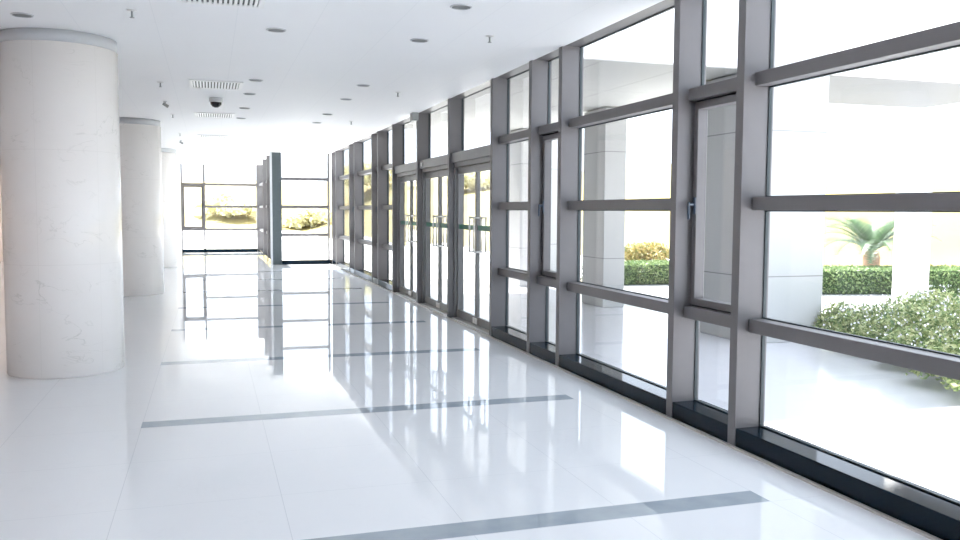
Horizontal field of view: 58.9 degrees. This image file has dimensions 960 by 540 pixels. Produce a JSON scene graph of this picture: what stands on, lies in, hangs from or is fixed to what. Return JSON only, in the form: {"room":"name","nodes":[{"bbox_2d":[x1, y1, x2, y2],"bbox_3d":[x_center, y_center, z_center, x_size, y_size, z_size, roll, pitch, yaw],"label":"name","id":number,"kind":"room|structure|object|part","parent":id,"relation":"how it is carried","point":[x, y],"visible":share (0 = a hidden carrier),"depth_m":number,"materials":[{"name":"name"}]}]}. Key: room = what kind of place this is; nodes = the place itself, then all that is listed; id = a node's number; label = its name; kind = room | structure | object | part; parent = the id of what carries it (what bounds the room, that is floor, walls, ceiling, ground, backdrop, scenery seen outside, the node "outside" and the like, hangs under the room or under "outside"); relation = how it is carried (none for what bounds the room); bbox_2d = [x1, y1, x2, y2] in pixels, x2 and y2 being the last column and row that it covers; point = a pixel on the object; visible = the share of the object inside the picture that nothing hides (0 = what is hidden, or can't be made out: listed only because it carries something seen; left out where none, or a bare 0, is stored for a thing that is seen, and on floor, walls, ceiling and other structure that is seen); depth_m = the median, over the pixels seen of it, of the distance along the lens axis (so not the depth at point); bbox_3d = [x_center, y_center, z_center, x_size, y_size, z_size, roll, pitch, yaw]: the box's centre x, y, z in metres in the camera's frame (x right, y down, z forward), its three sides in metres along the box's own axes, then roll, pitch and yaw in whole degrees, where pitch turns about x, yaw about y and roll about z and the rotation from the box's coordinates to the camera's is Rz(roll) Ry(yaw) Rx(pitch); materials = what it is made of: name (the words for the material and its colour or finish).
{"room":"lobby","nodes":[
{"label":"lobby","id":0,"kind":"room"},
{"bbox_2d":[0,186,2,260],"bbox_3d":[-9.701,-0.773,10.374,0.200,3.290,40.700,-1,4,-18],"label":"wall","id":1,"kind":"structure","parent":0,"point":[1,246],"depth_m":25.67,"materials":[{"name":"white paint"}]},
{"bbox_2d":[177,164,181,252],"bbox_3d":[-13.342,-2.220,30.412,5.010,3.240,0.200,-1,4,-18],"label":"wall","id":2,"kind":"structure","parent":0,"point":[178,165],"depth_m":31.06,"materials":[{"name":"white paint"}]},
{"bbox_2d":[180,164,256,252],"bbox_3d":[-9.649,-2.291,31.582,2.720,3.260,0.240,-1,4,-18],"label":"window","id":3,"kind":"structure","parent":2,"relation":"in","point":[202,185],"depth_m":31.40,"materials":[{"name":"grey metal"}]},
{"bbox_3d":[-10.566,-2.324,31.330,0.720,1.570,0.080,-1,4,-18],"label":"casement sash","id":4,"kind":"part","parent":3,"relation":"part of","materials":[{"name":"grey metal"}]},
{"bbox_3d":[-9.676,-0.725,31.685,2.680,0.120,0.240,-1,4,-18],"label":"sill","id":5,"kind":"part","parent":3,"relation":"part of","materials":[{"name":"black stone"}]},
{"bbox_2d":[0,0,663,164],"bbox_3d":[-5.101,-2.662,11.650,9.400,0.350,40.600,-1,4,-18],"label":"ceiling","id":6,"kind":"structure","parent":0,"point":[327,48],"depth_m":8.95,"materials":[{"name":"white paint"}]},
{"bbox_2d":[10,12,33,17],"bbox_3d":[-3.891,-2.164,7.232,0.181,0.011,0.181,-1,4,-18],"label":"recessed light","id":7,"kind":"object","parent":6,"relation":"in","point":[16,14],"visible":1,"depth_m":7.21,"materials":[{"name":"grey plastic"}]},
{"bbox_2d":[127,9,136,17],"bbox_3d":[-2.880,-2.119,7.042,0.084,0.066,0.084,-1,4,-18],"label":"sprinkler head","id":8,"kind":"object","parent":6,"relation":"attached to","point":[130,10],"visible":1,"depth_m":7.03},
{"bbox_2d":[197,134,228,138],"bbox_3d":[-6.026,-3.013,19.219,0.670,0.015,0.760,-1,4,-18],"label":"ceiling vent","id":9,"kind":"object","parent":6,"relation":"in","point":[198,135],"visible":1,"depth_m":19.12,"materials":[{"name":"grey metal"}]},
{"bbox_2d":[200,135,225,137],"bbox_3d":[-6.026,-3.011,19.219,0.563,0.010,0.670,-1,4,-18],"label":"grille","id":10,"kind":"object","parent":9,"relation":"attached to","point":[201,136],"depth_m":19.12,"materials":[{"name":"white metal"}]},
{"bbox_2d":[194,112,234,118],"bbox_3d":[-4.641,-2.700,14.865,0.670,0.015,0.760,-1,4,-18],"label":"ceiling vent","id":11,"kind":"object","parent":6,"relation":"in","point":[196,114],"visible":1,"depth_m":14.82,"materials":[{"name":"grey metal"}]},
{"bbox_2d":[197,113,231,117],"bbox_3d":[-4.641,-2.699,14.865,0.563,0.010,0.670,-1,4,-18],"label":"grille","id":12,"kind":"object","parent":11,"relation":"attached to","point":[201,115],"depth_m":14.82,"materials":[{"name":"white metal"}]},
{"bbox_2d":[189,79,242,90],"bbox_3d":[-3.485,-2.440,11.233,0.670,0.015,0.760,-1,4,-18],"label":"ceiling vent","id":13,"kind":"object","parent":6,"relation":"in","point":[193,83],"visible":1,"depth_m":11.21,"materials":[{"name":"grey metal"}]},
{"bbox_2d":[193,81,238,89],"bbox_3d":[-3.485,-2.439,11.233,0.563,0.010,0.670,-1,4,-18],"label":"grille","id":14,"kind":"object","parent":13,"relation":"attached to","point":[214,85],"depth_m":11.23,"materials":[{"name":"white metal"}]},
{"bbox_2d":[209,97,222,107],"bbox_3d":[-3.909,-2.475,12.600,0.200,0.143,0.200,-1,4,-18],"label":"dome camera","id":15,"kind":"object","parent":6,"relation":"attached to","point":[216,102],"visible":1,"depth_m":12.53,"materials":[{"name":"grey plastic"}]},
{"bbox_2d":[176,0,265,8],"bbox_3d":[-1.964,-2.097,6.451,0.670,0.015,0.760,-1,4,-18],"label":"ceiling vent","id":16,"kind":"object","parent":6,"relation":"in","point":[259,4],"visible":1,"depth_m":6.74,"materials":[{"name":"white metal"}]},
{"bbox_2d":[183,0,258,6],"bbox_3d":[-1.964,-2.096,6.451,0.563,0.010,0.670,-1,4,-18],"label":"grille","id":17,"kind":"object","parent":16,"relation":"attached to","point":[237,3],"depth_m":6.73,"materials":[{"name":"white metal"}]},
{"bbox_2d":[249,79,262,81],"bbox_3d":[-2.849,-2.409,10.817,0.181,0.011,0.181,-1,4,-18],"label":"recessed light","id":18,"kind":"object","parent":6,"relation":"in","point":[254,80],"visible":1,"depth_m":10.79,"materials":[{"name":"grey plastic"}]},
{"bbox_2d":[266,28,285,32],"bbox_3d":[-1.863,-2.192,7.781,0.181,0.011,0.181,-1,4,-18],"label":"recessed light","id":19,"kind":"object","parent":6,"relation":"in","point":[277,30],"visible":1,"depth_m":7.76,"materials":[{"name":"grey plastic"}]},
{"bbox_2d":[357,84,369,86],"bbox_3d":[-1.538,-2.430,11.212,0.181,0.011,0.181,-1,4,-18],"label":"recessed light","id":20,"kind":"object","parent":6,"relation":"in","point":[360,85],"visible":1,"depth_m":11.18,"materials":[{"name":"grey plastic"}]},
{"bbox_2d":[410,38,428,42],"bbox_3d":[-0.585,-2.215,8.217,0.181,0.011,0.181,-1,4,-18],"label":"recessed light","id":21,"kind":"object","parent":6,"relation":"in","point":[418,40],"visible":1,"depth_m":8.19,"materials":[{"name":"grey plastic"}]},
{"bbox_2d":[450,4,471,9],"bbox_3d":[-0.152,-2.118,6.857,0.181,0.011,0.181,-1,4,-18],"label":"recessed light","id":22,"kind":"object","parent":6,"relation":"in","point":[454,6],"visible":1,"depth_m":6.84,"materials":[{"name":"grey plastic"}]},
{"bbox_2d":[486,35,493,42],"bbox_3d":[0.092,-2.170,8.004,0.084,0.066,0.084,-1,4,-18],"label":"sprinkler head","id":23,"kind":"object","parent":6,"relation":"attached to","point":[489,36],"visible":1,"depth_m":8.00},
{"bbox_2d":[330,0,674,153],"bbox_3d":[0.653,-2.352,9.427,0.215,0.096,32.850,-1,4,-18],"label":"trim","id":24,"kind":"structure","parent":6,"relation":"attached to","point":[661,6],"depth_m":8.37,"materials":[{"name":"grey metal"}]},
{"bbox_2d":[0,252,930,539],"bbox_3d":[-5.110,0.769,11.893,9.420,0.050,40.600,-1,4,-18],"label":"floor","id":25,"kind":"structure","parent":0,"point":[252,398],"depth_m":5.85,"materials":[{"name":"white tile"}]},
{"bbox_2d":[0,28,124,378],"bbox_3d":[-4.107,-0.627,8.378,1.060,3.238,1.060,-1,4,-18],"label":"marble column","id":26,"kind":"structure","parent":25,"relation":"on","point":[60,176],"depth_m":7.95,"materials":[{"name":"grey stone"}]},
{"bbox_2d":[119,117,163,295],"bbox_3d":[-6.512,-1.169,15.936,1.060,3.238,1.060,1,4,9],"label":"marble column","id":27,"kind":"structure","parent":25,"relation":"on","point":[140,138],"depth_m":15.54,"materials":[{"name":"grey stone"}]},
{"bbox_2d":[161,148,178,266],"bbox_3d":[-8.931,-1.714,23.542,1.060,3.238,1.060,3,5,31],"label":"marble column","id":28,"kind":"structure","parent":25,"relation":"on","point":[169,156],"depth_m":23.28,"materials":[{"name":"grey stone"}]},
{"bbox_2d":[256,156,270,262],"bbox_3d":[-7.102,-2.039,28.311,0.250,3.240,7.205,-1,4,-18],"label":"window","id":29,"kind":"structure","parent":25,"relation":"on","point":[262,171],"depth_m":28.14,"materials":[{"name":"grey metal"}]},
{"bbox_2d":[270,152,272,264],"bbox_3d":[-6.025,-1.771,24.561,0.060,3.240,0.012,-1,4,-18],"label":"trim","id":30,"kind":"structure","parent":25,"relation":"on","point":[271,219],"depth_m":24.56,"materials":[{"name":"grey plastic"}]},
{"bbox_2d":[269,152,281,264],"bbox_3d":[-5.939,-1.783,24.752,0.310,3.240,0.300,-1,4,-18],"label":"pier","id":31,"kind":"object","parent":25,"relation":"on","point":[276,156],"visible":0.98,"depth_m":24.62,"materials":[{"name":"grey metal"}]},
{"bbox_2d":[281,154,329,264],"bbox_3d":[-5.113,-1.804,24.960,1.390,3.260,0.240,-1,4,-18],"label":"window","id":32,"kind":"structure","parent":25,"relation":"on","point":[322,261],"depth_m":25.00,"materials":[{"name":"grey metal"}]},
{"bbox_3d":[-5.122,-0.237,25.070,1.390,0.120,0.240,-1,4,-18],"label":"sill","id":33,"kind":"part","parent":32,"relation":"part of","materials":[{"name":"black stone"}]},
{"bbox_2d":[330,152,335,264],"bbox_3d":[-4.231,-1.792,24.868,0.255,3.260,0.510,-1,4,-18],"label":"window","id":34,"kind":"structure","parent":25,"relation":"on","point":[332,153],"depth_m":24.60,"materials":[{"name":"grey metal"}]},
{"bbox_2d":[333,151,344,265],"bbox_3d":[-4.030,-1.747,24.236,0.255,3.260,0.820,-1,4,-18],"label":"window","id":35,"kind":"structure","parent":25,"relation":"on","point":[338,154],"depth_m":23.84,"materials":[{"name":"grey metal"}]},
{"bbox_2d":[337,144,353,271],"bbox_3d":[-3.543,-1.637,22.706,0.255,3.260,2.400,-1,4,-18],"label":"window","id":36,"kind":"structure","parent":25,"relation":"on","point":[343,265],"depth_m":21.59,"materials":[{"name":"grey metal"}]},
{"bbox_3d":[-3.562,-0.081,22.856,0.249,0.134,2.315,-1,4,-18],"label":"sill","id":37,"kind":"part","parent":36,"relation":"part of","materials":[{"name":"black stone"}]},
{"bbox_2d":[350,142,363,273],"bbox_3d":[-3.062,-1.529,21.194,0.255,3.260,0.780,-1,4,-18],"label":"window","id":38,"kind":"structure","parent":25,"relation":"on","point":[358,248],"depth_m":20.81,"materials":[{"name":"grey metal"}]},
{"bbox_2d":[355,134,376,282],"bbox_3d":[-2.589,-1.422,19.706,0.255,3.260,2.350,-1,4,-18],"label":"window","id":39,"kind":"structure","parent":25,"relation":"on","point":[364,274],"depth_m":18.62,"materials":[{"name":"grey metal"}]},
{"bbox_3d":[-2.608,0.134,19.856,0.249,0.134,2.265,-1,4,-18],"label":"sill","id":40,"kind":"part","parent":39,"relation":"part of","materials":[{"name":"black stone"}]},
{"bbox_2d":[373,131,388,284],"bbox_3d":[-2.128,-1.318,18.256,0.255,3.260,0.700,-1,4,-18],"label":"window","id":41,"kind":"structure","parent":25,"relation":"on","point":[381,135],"depth_m":17.92,"materials":[{"name":"grey metal"}]},
{"bbox_3d":[-2.147,0.238,18.406,0.249,0.134,0.615,-1,4,-18],"label":"sill","id":42,"kind":"part","parent":41,"relation":"part of","materials":[{"name":"black stone"}]},
{"bbox_2d":[379,124,404,291],"bbox_3d":[-1.792,-1.243,17.201,0.255,3.260,1.520,-1,4,-18],"label":"window","id":43,"kind":"structure","parent":25,"relation":"on","point":[397,129],"depth_m":16.47,"materials":[{"name":"grey metal"}]},
{"bbox_3d":[-1.811,0.314,17.351,0.249,0.134,1.435,-1,4,-18],"label":"sill","id":44,"kind":"part","parent":43,"relation":"part of","materials":[{"name":"black stone"}]},
{"bbox_2d":[395,113,430,302],"bbox_3d":[-1.260,-1.121,15.506,0.241,3.260,2.040,-1,4,-18],"label":"door","id":45,"kind":"structure","parent":25,"relation":"on","point":[411,172],"depth_m":15.46,"materials":[{"name":"grey metal"}]},
{"bbox_3d":[-1.246,-0.646,15.590,0.145,2.300,1.955,-1,4,-18],"label":"frame","id":46,"kind":"part","parent":45,"relation":"part of","materials":[{"name":"metal"}]},
{"bbox_3d":[-1.331,-0.771,15.663,0.092,0.502,0.024,-1,4,-18],"label":"pull handle","id":47,"kind":"part","parent":45,"relation":"part of","materials":[{"name":"silver metal"}]},
{"bbox_3d":[-1.268,-0.757,15.465,0.092,0.502,0.024,-1,4,-18],"label":"pull handle","id":48,"kind":"part","parent":45,"relation":"part of","materials":[{"name":"silver metal"}]},
{"bbox_2d":[410,112,417,120],"bbox_3d":[-1.112,-2.587,14.376,0.108,0.133,0.180,-1,4,-18],"label":"sensor box","id":49,"kind":"object","parent":45,"relation":"attached to","point":[414,115],"visible":1,"depth_m":14.29,"materials":[{"name":"grey plastic"}]},
{"bbox_3d":[-1.236,-0.772,15.693,0.092,0.502,0.024,-1,4,-18],"label":"pull handle","id":50,"kind":"part","parent":45,"relation":"part of","materials":[{"name":"silver metal"}]},
{"bbox_2d":[420,98,463,317],"bbox_3d":[-0.649,-0.984,13.586,0.241,3.260,2.000,-1,4,-18],"label":"door","id":51,"kind":"structure","parent":25,"relation":"on","point":[438,167],"depth_m":13.58,"materials":[{"name":"grey metal"}]},
{"bbox_3d":[-0.720,-0.633,13.743,0.092,0.502,0.024,-1,4,-18],"label":"pull handle","id":52,"kind":"part","parent":51,"relation":"part of","materials":[{"name":"silver metal"}]},
{"bbox_3d":[-0.635,-0.508,13.669,0.145,2.300,1.915,-1,4,-18],"label":"frame","id":53,"kind":"part","parent":51,"relation":"part of","materials":[{"name":"metal"}]},
{"bbox_3d":[-0.657,-0.619,13.545,0.092,0.502,0.024,-1,4,-18],"label":"pull handle","id":54,"kind":"part","parent":51,"relation":"part of","materials":[{"name":"silver metal"}]},
{"bbox_3d":[-0.562,-0.621,13.575,0.092,0.502,0.024,-1,4,-18],"label":"pull handle","id":55,"kind":"part","parent":51,"relation":"part of","materials":[{"name":"silver metal"}]},
{"bbox_2d":[452,78,509,335],"bbox_3d":[-0.042,-0.847,11.675,0.241,3.260,2.020,-1,4,-18],"label":"door","id":56,"kind":"structure","parent":25,"relation":"on","point":[492,157],"depth_m":10.81,"materials":[{"name":"grey metal"}]},
{"bbox_3d":[-0.113,-0.496,11.832,0.092,0.502,0.024,-1,4,-18],"label":"pull handle","id":57,"kind":"part","parent":56,"relation":"part of","materials":[{"name":"silver metal"}]},
{"bbox_3d":[-0.027,-0.371,11.758,0.145,2.300,1.935,-1,4,-18],"label":"frame","id":58,"kind":"part","parent":56,"relation":"part of","materials":[{"name":"metal"}]},
{"bbox_3d":[-0.050,-0.482,11.634,0.092,0.502,0.024,-1,4,-18],"label":"pull handle","id":59,"kind":"part","parent":56,"relation":"part of","materials":[{"name":"silver metal"}]},
{"bbox_3d":[-0.017,-0.498,11.862,0.092,0.502,0.024,-1,4,-18],"label":"pull handle","id":60,"kind":"part","parent":56,"relation":"part of","materials":[{"name":"silver metal"}]},
{"bbox_3d":[0.046,-0.484,11.664,0.092,0.502,0.024,-1,4,-18],"label":"pull handle","id":61,"kind":"part","parent":56,"relation":"part of","materials":[{"name":"silver metal"}]},
{"bbox_2d":[492,60,551,352],"bbox_3d":[0.475,-0.732,10.075,0.255,3.260,1.350,-1,4,-18],"label":"window","id":62,"kind":"structure","parent":25,"relation":"on","point":[538,69],"depth_m":9.46,"materials":[{"name":"grey metal"}]},
{"bbox_3d":[0.456,0.824,10.225,0.249,0.134,1.265,-1,4,-18],"label":"sill","id":63,"kind":"part","parent":62,"relation":"part of","materials":[{"name":"black stone"}]},
{"bbox_2d":[530,46,583,365],"bbox_3d":[0.806,-0.657,9.034,0.255,3.260,0.840,-1,4,-18],"label":"window","id":64,"kind":"structure","parent":25,"relation":"on","point":[569,56],"depth_m":8.66,"materials":[{"name":"grey metal"}]},
{"bbox_3d":[0.671,-0.677,9.381,0.062,0.170,0.032,-1,4,-18],"label":"casement handle","id":65,"kind":"part","parent":64,"relation":"part of","materials":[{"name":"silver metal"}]},
{"bbox_3d":[0.787,0.899,9.184,0.249,0.134,0.755,-1,4,-18],"label":"sill","id":66,"kind":"part","parent":64,"relation":"part of","materials":[{"name":"black stone"}]},
{"bbox_3d":[0.841,-0.687,9.088,0.085,1.534,0.731,-1,4,-18],"label":"casement sash","id":67,"kind":"part","parent":64,"relation":"part of","materials":[{"name":"grey metal"}]},
{"bbox_2d":[559,0,707,416],"bbox_3d":[1.272,-0.552,7.570,0.255,3.260,2.240,-1,4,-18],"label":"window","id":68,"kind":"structure","parent":25,"relation":"on","point":[688,14],"depth_m":6.58,"materials":[{"name":"grey metal"}]},
{"bbox_3d":[1.253,1.004,7.720,0.249,0.134,2.155,-1,4,-18],"label":"sill","id":69,"kind":"part","parent":68,"relation":"part of","materials":[{"name":"black stone"}]},
{"bbox_2d":[330,264,941,539],"bbox_3d":[0.508,0.930,9.589,0.028,0.012,32.800,-1,4,-18],"label":"trim","id":70,"kind":"structure","parent":25,"relation":"on","point":[925,534],"depth_m":5.80,"materials":[{"name":"black stone"}]},
{"bbox_2d":[672,0,776,445],"bbox_3d":[1.736,-0.448,6.111,0.255,3.260,0.830,-1,4,-18],"label":"window","id":71,"kind":"structure","parent":25,"relation":"on","point":[754,16],"depth_m":5.76,"materials":[{"name":"grey metal"}]},
{"bbox_3d":[1.602,-0.468,6.453,0.062,0.170,0.032,-1,4,-18],"label":"casement handle","id":72,"kind":"part","parent":71,"relation":"part of","materials":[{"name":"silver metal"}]},
{"bbox_3d":[1.717,1.108,6.261,0.249,0.134,0.745,-1,4,-18],"label":"sill","id":73,"kind":"part","parent":71,"relation":"part of","materials":[{"name":"black stone"}]},
{"bbox_3d":[1.771,-0.477,6.164,0.085,1.534,0.721,-1,4,-18],"label":"casement sash","id":74,"kind":"part","parent":71,"relation":"part of","materials":[{"name":"grey metal"}]},
{"bbox_2d":[735,0,959,539],"bbox_3d":[2.202,-0.343,4.646,0.255,3.260,2.250,-1,4,-18],"label":"window","id":75,"kind":"structure","parent":25,"relation":"on","point":[937,514],"depth_m":4.80,"materials":[{"name":"grey metal"}]},
{"bbox_3d":[2.183,1.213,4.797,0.249,0.134,2.165,-1,4,-18],"label":"sill","id":76,"kind":"part","parent":75,"relation":"part of","materials":[{"name":"black stone"}]},
{"bbox_3d":[-3.884,-3.978,7.841,9.860,2.800,32.800,-1,4,-18],"label":"wall","id":77,"kind":"structure","parent":0,"visible":0},
{"bbox_2d":[405,0,959,131],"bbox_3d":[3.183,-3.554,15.026,7.940,1.570,9.270,-1,4,-18],"label":"entrance canopy","id":78,"kind":"object","parent":77,"relation":"attached to","point":[633,64],"visible":0.44,"depth_m":10.86,"materials":[{"name":"grey"}]},
{"label":"outside","id":79,"kind":"structure","parent":0,"visible":0},
{"bbox_2d":[181,155,959,279],"bbox_3d":[-0.064,-4.367,49.628,150.000,5.148,175.000,-1,4,-18],"label":"outdoor backdrop","id":80,"kind":"structure","parent":79,"point":[878,175],"depth_m":37.48,"materials":[{"name":"grass"}]},
{"bbox_2d":[193,192,255,217],"bbox_3d":[-20.554,-5.299,69.008,5.172,2.199,6.008,-1,4,-18],"label":"bush","id":81,"kind":"object","parent":80,"relation":"on","point":[223,199],"visible":0.8,"depth_m":68.08,"materials":[{"name":"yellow plant"}]},
{"bbox_2d":[282,205,331,228],"bbox_3d":[-13.191,-4.030,64.924,5.310,1.941,4.456,2,4,22],"label":"bush","id":82,"kind":"object","parent":80,"relation":"on","point":[300,217],"visible":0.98,"depth_m":63.74,"materials":[{"name":"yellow plant"}]},
{"bbox_2d":[344,162,391,186],"bbox_3d":[-9.251,-7.798,70.248,5.746,2.402,5.494,-1,4,-18],"label":"bush","id":83,"kind":"object","parent":80,"relation":"on","point":[367,178],"visible":0.18,"depth_m":68.88,"materials":[{"name":"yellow plant"}]},
{"bbox_2d":[443,171,489,190],"bbox_3d":[-0.413,-6.290,59.354,4.312,1.584,3.893,-1,4,-18],"label":"bush","id":84,"kind":"object","parent":80,"relation":"on","point":[469,178],"visible":0.48,"depth_m":58.46,"materials":[{"name":"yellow plant"}]},
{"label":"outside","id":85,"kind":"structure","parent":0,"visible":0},
{"bbox_2d":[405,276,959,500],"bbox_3d":[7.342,1.363,6.378,10.595,0.270,31.500,-1,4,-18],"label":"paving","id":86,"kind":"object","parent":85,"point":[869,412],"depth_m":8.05,"materials":[{"name":"white concrete"}]},
{"bbox_2d":[509,129,527,286],"bbox_3d":[0.913,-1.350,18.664,0.400,3.360,0.880,-1,4,-18],"label":"stone pier","id":87,"kind":"structure","parent":86,"relation":"on","point":[518,219],"depth_m":18.30,"materials":[{"name":"stone"}]},
{"bbox_2d":[550,139,557,270],"bbox_3d":[1.664,-1.782,20.807,0.800,3.930,0.800,-1,4,-18],"label":"stone pier","id":88,"kind":"structure","parent":86,"relation":"on","point":[554,168],"depth_m":20.44,"materials":[{"name":"stone"}]},
{"bbox_2d":[582,107,626,306],"bbox_3d":[2.149,-1.072,14.780,0.400,3.360,0.850,-1,4,-18],"label":"stone pier","id":89,"kind":"structure","parent":86,"relation":"on","point":[604,144],"depth_m":14.45,"materials":[{"name":"stone"}]},
{"bbox_2d":[581,259,668,284],"bbox_3d":[3.672,0.035,19.528,2.494,0.526,1.384,0,4,-10],"label":"clipped hedge","id":90,"kind":"object","parent":86,"relation":"on","point":[636,272],"visible":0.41,"depth_m":18.96,"materials":[{"name":"green plant"}]},
{"bbox_2d":[624,241,668,260],"bbox_3d":[3.861,-0.255,21.183,2.454,0.935,1.333,-1,4,-18],"label":"rounded shrub","id":91,"kind":"object","parent":86,"relation":"on","point":[646,251],"visible":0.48,"depth_m":20.89,"materials":[{"name":"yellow plant"}]},
{"bbox_2d":[700,74,828,342],"bbox_3d":[3.658,-0.809,11.140,1.070,3.360,1.220,-1,4,-18],"label":"stone pier","id":92,"kind":"structure","parent":86,"relation":"on","point":[800,109],"depth_m":10.65,"materials":[{"name":"stone"}]},
{"bbox_2d":[824,215,938,265],"bbox_3d":[8.604,-0.415,18.813,2.541,1.597,2.581,-1,4,-18],"label":"palm","id":93,"kind":"object","parent":86,"relation":"on","point":[871,238],"visible":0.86,"depth_m":18.65,"materials":[{"name":"green plant"}]},
{"bbox_2d":[813,285,959,391],"bbox_3d":[5.280,0.647,9.388,2.521,0.750,5.335,1,4,8],"label":"flowering bush","id":94,"kind":"object","parent":86,"relation":"on","point":[932,322],"visible":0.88,"depth_m":9.70,"materials":[{"name":"green plant"}]},
{"bbox_2d":[822,264,959,294],"bbox_3d":[8.390,0.174,17.570,4.829,0.573,1.278,0,4,-3],"label":"clipped hedge","id":95,"kind":"object","parent":86,"relation":"on","point":[856,279],"visible":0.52,"depth_m":17.03,"materials":[{"name":"green plant"}]},
{"bbox_2d":[892,106,935,299],"bbox_3d":[8.197,-1.565,16.064,0.620,4.230,0.620,-1,4,-18],"label":"column","id":96,"kind":"structure","parent":86,"relation":"on","point":[916,126],"depth_m":15.85,"materials":[{"name":"white"}]}
]}

